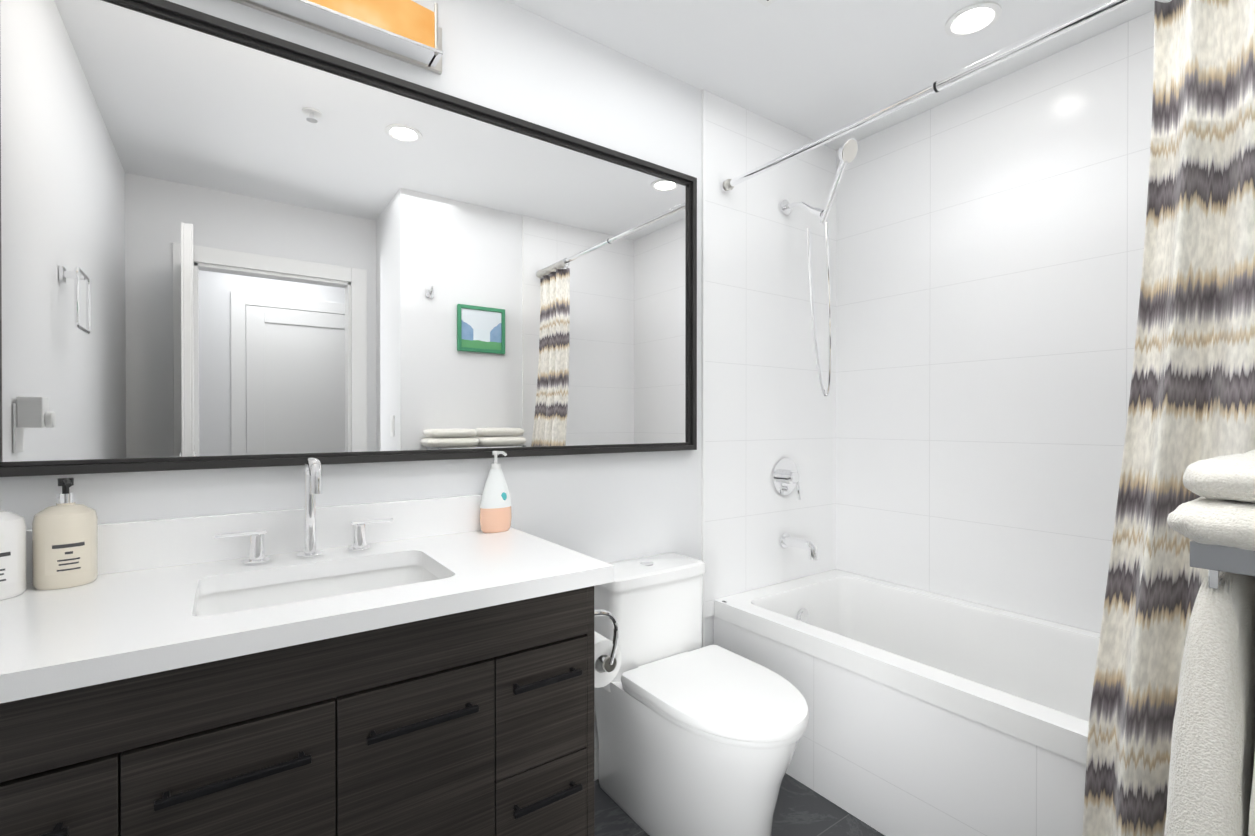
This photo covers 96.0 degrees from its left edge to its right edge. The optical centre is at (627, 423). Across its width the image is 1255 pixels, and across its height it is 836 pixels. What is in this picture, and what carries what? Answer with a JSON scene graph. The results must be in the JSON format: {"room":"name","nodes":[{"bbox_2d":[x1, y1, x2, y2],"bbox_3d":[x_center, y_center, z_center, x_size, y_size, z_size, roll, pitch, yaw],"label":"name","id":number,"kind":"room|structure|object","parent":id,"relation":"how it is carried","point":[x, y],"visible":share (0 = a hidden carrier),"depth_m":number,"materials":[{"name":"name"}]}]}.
{"room":"bathroom","nodes":[
{"label":"bathroom","id":0,"kind":"room"},
{"bbox_2d":[0,0,713,747],"bbox_3d":[-0.161,-0.043,1.842,2.888,2.400,0.132,0,0,-35],"label":"wall","id":1,"kind":"structure","parent":0,"point":[226,244],"depth_m":1.40,"materials":[{"name":"white paint"}]},
{"bbox_2d":[231,0,442,73],"bbox_3d":[-0.752,-1.021,1.324,0.650,0.132,0.084,0,0,-35],"label":"sconce","id":2,"kind":"object","parent":1,"relation":"attached to","point":[409,31],"visible":1,"depth_m":1.40,"materials":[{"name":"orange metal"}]},
{"bbox_2d":[701,89,835,646],"bbox_3d":[0.615,-0.045,2.345,0.824,2.400,0.010,0,0,-35],"label":"wall tile","id":3,"kind":"structure","parent":1,"relation":"attached to","point":[766,405],"depth_m":2.29,"materials":[{"name":"white tile"}]},
{"bbox_2d":[772,458,800,499],"bbox_3d":[0.677,0.229,2.349,0.156,0.174,0.060,0,0,-35],"label":"shower valve","id":4,"kind":"object","parent":3,"relation":"attached to","point":[785,477],"visible":1,"depth_m":2.34,"materials":[{"name":"silver metal"}]},
{"bbox_2d":[780,533,817,559],"bbox_3d":[0.706,0.500,2.309,0.060,0.080,0.161,0,0,-35],"label":"tub spout","id":5,"kind":"object","parent":3,"relation":"attached to","point":[786,540],"visible":1,"depth_m":2.29,"materials":[{"name":"silver metal"}]},
{"bbox_2d":[780,138,857,396],"bbox_3d":[0.746,-0.586,2.233,0.106,0.959,0.322,0,0,-35],"label":"shower head","id":6,"kind":"object","parent":3,"relation":"attached to","point":[848,151],"visible":1,"depth_m":2.20},
{"bbox_2d":[720,0,1133,191],"bbox_3d":[0.825,-0.904,1.521,0.042,0.042,1.572,0,0,-35],"label":"curtain rod","id":7,"kind":"object","parent":3,"relation":"attached to","point":[1079,19],"visible":0.98,"depth_m":1.48,"materials":[{"name":"silver metal"}]},
{"bbox_2d":[1083,0,1254,835],"bbox_3d":[1.089,0.089,1.033,0.208,2.023,0.389,0,0,-35],"label":"shower curtain","id":8,"kind":"object","parent":7,"relation":"hanging from","point":[1192,395],"visible":0.81,"depth_m":1.10,"materials":[{"name":"fabric"}]},
{"bbox_2d":[595,774,884,835],"bbox_3d":[0.871,1.194,0.393,2.888,0.060,3.700,0,0,-35],"label":"floor","id":9,"kind":"structure","parent":0,"point":[801,809],"depth_m":1.66,"materials":[{"name":"tile"}]},
{"bbox_2d":[0,493,613,835],"bbox_3d":[-0.632,0.682,1.126,1.082,0.957,0.558,0,0,-35],"label":"bathroom vanity","id":10,"kind":"object","parent":9,"relation":"on","point":[422,667],"visible":0.96,"depth_m":0.97,"materials":[{"name":"brown wood"}]},
{"bbox_2d":[0,498,25,599],"bbox_3d":[-1.117,0.203,0.988,0.088,0.200,0.089,0,0,-35],"label":"lotion bottle","id":11,"kind":"object","parent":10,"relation":"on","point":[12,554],"visible":1,"depth_m":0.99,"materials":[{"name":"white plastic"}]},
{"bbox_2d":[32,478,97,589],"bbox_3d":[-1.065,0.203,1.071,0.088,0.200,0.090,0,0,-35],"label":"lotion bottle","id":12,"kind":"object","parent":10,"relation":"on","point":[65,541],"visible":1,"depth_m":1.04,"materials":[{"name":"beige plastic"}]},
{"bbox_2d":[214,457,392,564],"bbox_3d":[-0.702,0.189,1.259,0.356,0.228,0.142,0,0,-35],"label":"faucet","id":13,"kind":"object","parent":10,"relation":"on","point":[312,477],"visible":0.98,"depth_m":1.28,"materials":[{"name":"silver metal"}]},
{"bbox_2d":[480,451,511,532],"bbox_3d":[-0.366,0.188,1.581,0.092,0.225,0.068,0,0,-35],"label":"soap bottle","id":14,"kind":"object","parent":10,"relation":"on","point":[495,512],"visible":0.98,"depth_m":1.56,"materials":[{"name":"white plastic"}]},
{"bbox_2d":[594,610,618,671],"bbox_3d":[-0.097,0.488,1.336,0.093,0.158,0.166,0,0,-35],"label":"toilet paper holder","id":15,"kind":"object","parent":10,"relation":"attached to","point":[609,662],"visible":0.67,"depth_m":1.29,"materials":[{"name":"silver metal"}]},
{"bbox_2d":[594,631,621,687],"bbox_3d":[-0.087,0.560,1.359,0.108,0.108,0.100,0,0,-35],"label":"toilet paper roll","id":16,"kind":"object","parent":15,"relation":"hanging from","point":[602,646],"visible":0.27,"depth_m":1.32,"materials":[{"name":"white paper"}]},
{"bbox_2d":[595,747,597,779],"bbox_3d":[-0.033,1.107,1.889,0.825,0.100,0.011,0,0,-35],"label":"baseboard","id":17,"kind":"structure","parent":9,"relation":"on","point":[596,763],"depth_m":1.82,"materials":[{"name":"white paint"}]},
{"bbox_2d":[594,553,808,835],"bbox_3d":[0.205,0.806,1.633,0.384,0.705,0.692,0,0,-35],"label":"toilet","id":18,"kind":"object","parent":9,"relation":"on","point":[695,738],"visible":0.88,"depth_m":1.55,"materials":[{"name":"white ceramic"}]},
{"bbox_2d":[713,569,1099,835],"bbox_3d":[1.093,0.912,1.720,0.767,0.490,1.582,0,0,-35],"label":"bathtub","id":19,"kind":"object","parent":9,"relation":"on","point":[932,714],"visible":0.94,"depth_m":1.68,"materials":[{"name":"white ceramic"}]},
{"bbox_2d":[506,0,1171,150],"bbox_3d":[0.871,-1.266,0.381,2.888,0.060,3.700,0,0,-35],"label":"ceiling","id":20,"kind":"structure","parent":0,"point":[813,69],"depth_m":1.85,"materials":[{"name":"white paint"}]},
{"bbox_2d":[756,0,775,6],"bbox_3d":[0.385,-1.237,1.508,0.240,0.008,0.240,0,0,-35],"label":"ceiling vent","id":21,"kind":"object","parent":20,"relation":"in","point":[766,3],"visible":1,"depth_m":1.66,"materials":[{"name":"white"}]},
{"bbox_2d":[945,1,1001,36],"bbox_3d":[1.059,-1.239,1.734,0.150,0.006,0.150,0,0,-35],"label":"recessed light","id":22,"kind":"object","parent":20,"relation":"in","point":[973,19],"visible":1,"depth_m":1.73,"materials":[{"name":"white plastic"}]},
{"bbox_3d":[1.484,-0.043,1.932,0.100,2.400,1.690,0,0,-35],"label":"wall","id":23,"kind":"structure","parent":0,"visible":0},
{"bbox_2d":[836,10,1153,632],"bbox_3d":[1.411,-0.258,1.940,0.008,1.970,1.589,0,0,-35],"label":"wall tile","id":24,"kind":"structure","parent":23,"relation":"attached to","point":[990,237],"depth_m":2.03,"materials":[{"name":"white tile"}]},
{"bbox_3d":[1.280,-0.038,0.812,1.528,2.400,0.100,0,0,-35],"label":"wall","id":25,"kind":"structure","parent":0,"visible":0},
{"bbox_2d":[1164,449,1254,835],"bbox_3d":[0.869,0.447,0.709,0.556,0.831,0.200,0,0,-35],"label":"towels","id":26,"kind":"object","parent":25,"relation":"attached to","point":[1211,787],"visible":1,"depth_m":0.62,"materials":[{"name":"white fabric"}]}
]}

